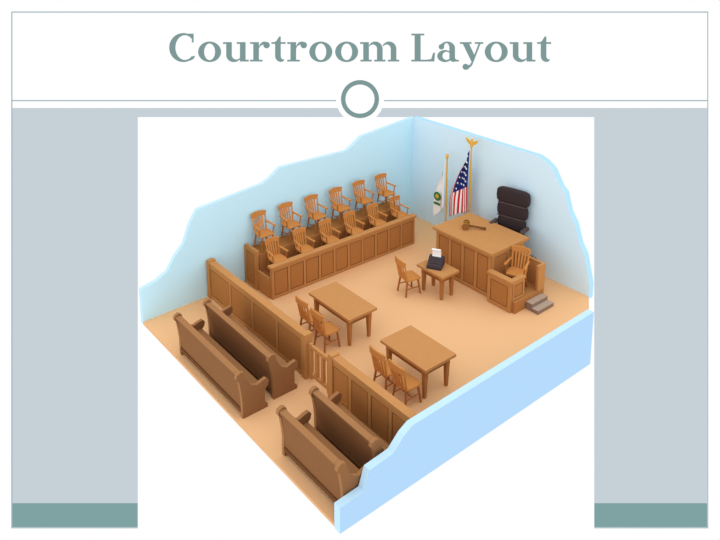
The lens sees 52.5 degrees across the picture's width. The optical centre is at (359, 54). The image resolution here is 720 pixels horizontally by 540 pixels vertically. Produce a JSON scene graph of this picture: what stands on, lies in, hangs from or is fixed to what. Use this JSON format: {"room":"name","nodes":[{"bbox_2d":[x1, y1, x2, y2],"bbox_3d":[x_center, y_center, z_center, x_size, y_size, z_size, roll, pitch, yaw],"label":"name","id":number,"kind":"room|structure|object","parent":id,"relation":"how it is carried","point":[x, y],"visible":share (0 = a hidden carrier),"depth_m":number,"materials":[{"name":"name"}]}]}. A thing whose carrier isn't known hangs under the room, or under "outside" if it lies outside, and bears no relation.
{"room":"courtroom","nodes":[
{"label":"courtroom","id":0,"kind":"room"},
{"bbox_2d":[139,116,413,323],"bbox_3d":[-1.836,4.284,20.677,9.465,3.400,0.120,-10,15,-41],"label":"wall","id":1,"kind":"structure","parent":0,"point":[219,229],"depth_m":20.07,"materials":[{"name":"blue"}]},
{"bbox_2d":[0,0,719,539],"bbox_3d":[0.000,7.662,26.000,26.727,19.896,4.090,0,12,0],"label":"slide","id":2,"kind":"object","parent":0,"point":[120,120],"visible":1,"depth_m":25.99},
{"bbox_2d":[143,217,588,525],"bbox_3d":[0.648,6.528,18.056,9.450,0.060,8.120,-9,15,-38],"label":"floor","id":3,"kind":"structure","parent":0,"point":[482,335],"depth_m":17.59,"materials":[{"name":"brown"}]},
{"bbox_2d":[173,312,268,418],"bbox_3d":[-3.019,6.472,15.598,0.740,1.040,2.800,-9,15,-38],"label":"pew","id":4,"kind":"object","parent":3,"relation":"on","point":[243,390],"visible":1,"depth_m":15.12,"materials":[{"name":"brown wood"}]},
{"bbox_2d":[203,299,297,398],"bbox_3d":[-2.473,6.355,16.165,0.740,1.040,2.800,-9,15,-38],"label":"pew","id":5,"kind":"object","parent":3,"relation":"on","point":[257,358],"visible":0.98,"depth_m":15.68,"materials":[{"name":"brown wood"}]},
{"bbox_2d":[295,295,323,330],"bbox_3d":[-1.188,6.152,17.282,0.573,0.994,0.498,-9,15,-38],"label":"wooden chair","id":6,"kind":"object","parent":3,"relation":"on","point":[301,304],"visible":0.63,"depth_m":17.11,"materials":[{"name":"brown wood"}]},
{"bbox_2d":[206,258,416,444],"bbox_3d":[-1.427,6.378,16.030,0.200,1.050,7.740,-9,15,-38],"label":"partition","id":7,"kind":"object","parent":3,"relation":"on","point":[370,403],"visible":0.77,"depth_m":15.71,"materials":[{"name":"brown wood"}]},
{"bbox_2d":[309,342,327,392],"bbox_3d":[-0.837,6.581,15.338,0.070,0.830,0.720,-9,15,-38],"label":"gate","id":8,"kind":"object","parent":7,"relation":"attached to","point":[312,348],"visible":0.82,"depth_m":15.37,"materials":[{"name":"brown wood"}]},
{"bbox_2d":[276,405,363,501],"bbox_3d":[-0.670,7.021,12.925,0.740,1.040,1.840,-9,15,-38],"label":"pew","id":9,"kind":"object","parent":3,"relation":"on","point":[335,474],"visible":0.8,"depth_m":12.71,"materials":[{"name":"brown wood"}]},
{"bbox_2d":[310,307,340,353],"bbox_3d":[-0.799,6.260,16.758,0.573,0.994,0.498,-9,15,-38],"label":"wooden chair","id":10,"kind":"object","parent":3,"relation":"on","point":[327,328],"visible":0.98,"depth_m":16.66,"materials":[{"name":"brown wood"}]},
{"bbox_2d":[244,201,416,299],"bbox_3d":[-0.705,5.378,20.768,5.150,1.100,1.300,-9,15,-38],"label":"box","id":11,"kind":"object","parent":3,"relation":"on","point":[299,271],"visible":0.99,"depth_m":20.05,"materials":[{"name":"brown wood"}]},
{"bbox_2d":[251,210,275,252],"bbox_3d":[-2.591,4.708,19.540,0.538,0.954,0.550,-9,15,-38],"label":"chair","id":12,"kind":"object","parent":11,"relation":"on","point":[263,233],"visible":0.92,"depth_m":19.57,"materials":[{"name":"brown wood"}]},
{"bbox_2d":[264,236,287,271],"bbox_3d":[-2.196,5.284,19.168,0.505,0.894,0.516,-9,15,-38],"label":"chair","id":13,"kind":"object","parent":11,"relation":"on","point":[278,257],"visible":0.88,"depth_m":19.21,"materials":[{"name":"brown wood"}]},
{"bbox_2d":[278,202,302,242],"bbox_3d":[-1.920,4.597,20.082,0.538,0.954,0.550,-9,15,-38],"label":"chair","id":14,"kind":"object","parent":11,"relation":"on","point":[292,224],"visible":0.95,"depth_m":20.10,"materials":[{"name":"brown wood"}]},
{"bbox_2d":[292,227,314,255],"bbox_3d":[-1.524,5.173,19.709,0.505,0.894,0.516,-9,15,-38],"label":"chair","id":15,"kind":"object","parent":11,"relation":"on","point":[305,247],"visible":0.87,"depth_m":19.74,"materials":[{"name":"brown wood"}]},
{"bbox_2d":[304,194,327,233],"bbox_3d":[-1.248,4.485,20.623,0.538,0.954,0.550,-9,15,-38],"label":"chair","id":16,"kind":"object","parent":11,"relation":"on","point":[315,215],"visible":0.95,"depth_m":20.65,"materials":[{"name":"brown wood"}]},
{"bbox_2d":[318,218,340,245],"bbox_3d":[-0.852,5.062,20.251,0.505,0.894,0.516,-9,15,-38],"label":"chair","id":17,"kind":"object","parent":11,"relation":"on","point":[329,238],"visible":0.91,"depth_m":20.28,"materials":[{"name":"brown wood"}]},
{"bbox_2d":[329,187,351,225],"bbox_3d":[-0.576,4.374,21.165,0.538,0.954,0.550,-9,15,-38],"label":"chair","id":18,"kind":"object","parent":11,"relation":"on","point":[340,207],"visible":0.97,"depth_m":21.19,"materials":[{"name":"brown wood"}]},
{"bbox_2d":[343,210,364,236],"bbox_3d":[-0.180,4.950,20.792,0.505,0.894,0.516,-9,15,-38],"label":"chair","id":19,"kind":"object","parent":11,"relation":"on","point":[351,230],"visible":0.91,"depth_m":20.82,"materials":[{"name":"brown wood"}]},
{"bbox_2d":[352,180,374,217],"bbox_3d":[0.096,4.263,21.706,0.538,0.954,0.550,-9,15,-38],"label":"chair","id":20,"kind":"object","parent":11,"relation":"on","point":[364,200],"visible":0.96,"depth_m":21.73,"materials":[{"name":"brown wood"}]},
{"bbox_2d":[366,203,387,228],"bbox_3d":[0.491,4.839,21.334,0.505,0.894,0.516,-9,15,-38],"label":"chair","id":21,"kind":"object","parent":11,"relation":"on","point":[375,222],"visible":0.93,"depth_m":21.36,"materials":[{"name":"brown wood"}]},
{"bbox_2d":[374,173,395,209],"bbox_3d":[0.767,4.151,22.248,0.538,0.954,0.550,-9,15,-38],"label":"chair","id":22,"kind":"object","parent":11,"relation":"on","point":[386,193],"visible":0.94,"depth_m":22.25,"materials":[{"name":"brown wood"}]},
{"bbox_2d":[389,195,408,220],"bbox_3d":[1.163,4.728,21.875,0.505,0.894,0.516,-9,15,-38],"label":"chair","id":23,"kind":"object","parent":11,"relation":"on","point":[397,213],"visible":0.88,"depth_m":21.91,"materials":[{"name":"brown wood"}]},
{"bbox_2d":[309,282,376,345],"bbox_3d":[-0.425,6.223,17.501,0.840,0.760,1.580,-9,15,-38],"label":"table","id":24,"kind":"object","parent":3,"relation":"on","point":[349,307],"visible":0.95,"depth_m":17.26,"materials":[{"name":"brown wood"}]},
{"bbox_2d":[309,386,388,468],"bbox_3d":[-0.106,6.912,13.455,0.740,1.040,1.840,-9,15,-38],"label":"pew","id":25,"kind":"object","parent":3,"relation":"on","point":[359,444],"visible":0.72,"depth_m":13.32,"materials":[{"name":"brown wood"}]},
{"bbox_2d":[369,345,399,390],"bbox_3d":[0.536,6.555,15.323,0.573,0.994,0.498,-9,15,-38],"label":"wooden chair","id":26,"kind":"object","parent":3,"relation":"on","point":[382,366],"visible":0.85,"depth_m":15.16,"materials":[{"name":"brown wood"}]},
{"bbox_2d":[388,359,421,405],"bbox_3d":[0.918,6.649,14.869,0.573,0.994,0.498,-9,15,-38],"label":"wooden chair","id":27,"kind":"object","parent":3,"relation":"on","point":[406,382],"visible":0.94,"depth_m":14.78,"materials":[{"name":"brown wood"}]},
{"bbox_2d":[395,256,420,297],"bbox_3d":[1.249,5.763,19.128,0.584,1.013,0.508,-6,13,-29],"label":"wooden chair","id":28,"kind":"object","parent":3,"relation":"on","point":[408,276],"visible":1,"depth_m":19.06,"materials":[{"name":"brown wood"}]},
{"bbox_2d":[380,325,455,398],"bbox_3d":[1.232,6.603,15.653,0.900,0.760,1.400,-9,15,-38],"label":"table","id":29,"kind":"object","parent":3,"relation":"on","point":[409,344],"visible":0.95,"depth_m":15.45,"materials":[{"name":"brown wood"}]},
{"bbox_2d":[417,260,458,300],"bbox_3d":[2.037,5.904,19.154,0.620,0.720,0.950,-9,15,-38],"label":"table","id":30,"kind":"object","parent":3,"relation":"on","point":[447,272],"visible":0.86,"depth_m":18.95,"materials":[{"name":"brown wood"}]},
{"bbox_2d":[426,248,444,270],"bbox_3d":[1.981,5.312,19.085,0.391,0.467,0.391,4,12,20],"label":"machine","id":31,"kind":"object","parent":30,"relation":"on","point":[436,261],"visible":1,"depth_m":19.07,"materials":[{"name":"grey plastic"}]},
{"bbox_2d":[433,154,448,221],"bbox_3d":[2.520,4.252,22.296,0.314,2.690,0.637,-9,15,-38],"label":"state flag","id":32,"kind":"object","parent":3,"relation":"on","point":[438,202],"visible":0.94,"depth_m":22.27,"materials":[{"name":"white fabric"}]},
{"bbox_2d":[449,137,477,215],"bbox_3d":[3.054,4.026,21.619,0.314,3.405,1.050,-9,15,-38],"label":"flag","id":33,"kind":"object","parent":3,"relation":"on","point":[458,198],"visible":0.97,"depth_m":21.59,"materials":[{"name":"fabric"},{"name":"gold metal"}]},
{"bbox_2d":[432,212,528,296],"bbox_3d":[3.262,5.444,19.949,1.520,1.300,2.120,-9,15,-38],"label":"bench","id":34,"kind":"object","parent":3,"relation":"on","point":[473,251],"visible":0.72,"depth_m":19.45,"materials":[{"name":"brown wood"}]},
{"bbox_2d":[462,219,485,229],"bbox_3d":[3.136,4.681,19.988,0.647,0.179,0.320,3,12,15],"label":"gavel","id":35,"kind":"object","parent":34,"relation":"on","point":[466,222],"visible":1,"depth_m":19.94,"materials":[{"name":"brown wood"}]},
{"bbox_2d":[487,252,545,313],"bbox_3d":[3.999,5.844,18.747,1.260,1.000,0.860,-9,15,-38],"label":"stand","id":36,"kind":"object","parent":3,"relation":"on","point":[511,295],"visible":0.96,"depth_m":18.48,"materials":[{"name":"brown wood"}]},
{"bbox_2d":[504,245,530,286],"bbox_3d":[4.050,5.515,18.770,0.589,1.043,0.601,7,13,30],"label":"chair","id":37,"kind":"object","parent":36,"relation":"in","point":[513,271],"depth_m":18.84,"materials":[{"name":"brown wood"}]},
{"bbox_2d":[526,293,553,314],"bbox_3d":[4.555,6.306,18.490,0.640,0.200,0.380,-9,15,-38],"label":"steps","id":38,"kind":"structure","parent":3,"relation":"on","point":[538,304],"depth_m":18.41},
{"bbox_3d":[3.551,5.812,20.268,1.930,0.450,1.820,-9,15,-38],"label":"platform","id":39,"kind":"object","parent":3,"relation":"on","visible":0},
{"bbox_2d":[489,186,530,234],"bbox_3d":[4.157,4.630,20.236,1.060,1.840,0.552,9,15,38],"label":"chair","id":40,"kind":"object","parent":39,"relation":"on","point":[512,205],"visible":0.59,"depth_m":20.17,"materials":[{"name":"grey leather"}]},
{"bbox_2d":[334,309,593,533],"bbox_3d":[2.367,6.736,14.063,7.100,1.280,0.150,-9,15,-38],"label":"wall","id":41,"kind":"structure","parent":0,"point":[441,431],"depth_m":13.68,"materials":[{"name":"blue paint"}]},
{"bbox_2d":[412,116,593,297],"bbox_3d":[3.909,4.154,21.259,0.180,3.420,6.680,-9,15,-38],"label":"wall","id":42,"kind":"structure","parent":0,"point":[554,234],"depth_m":20.60,"materials":[{"name":"blue"}]}
]}

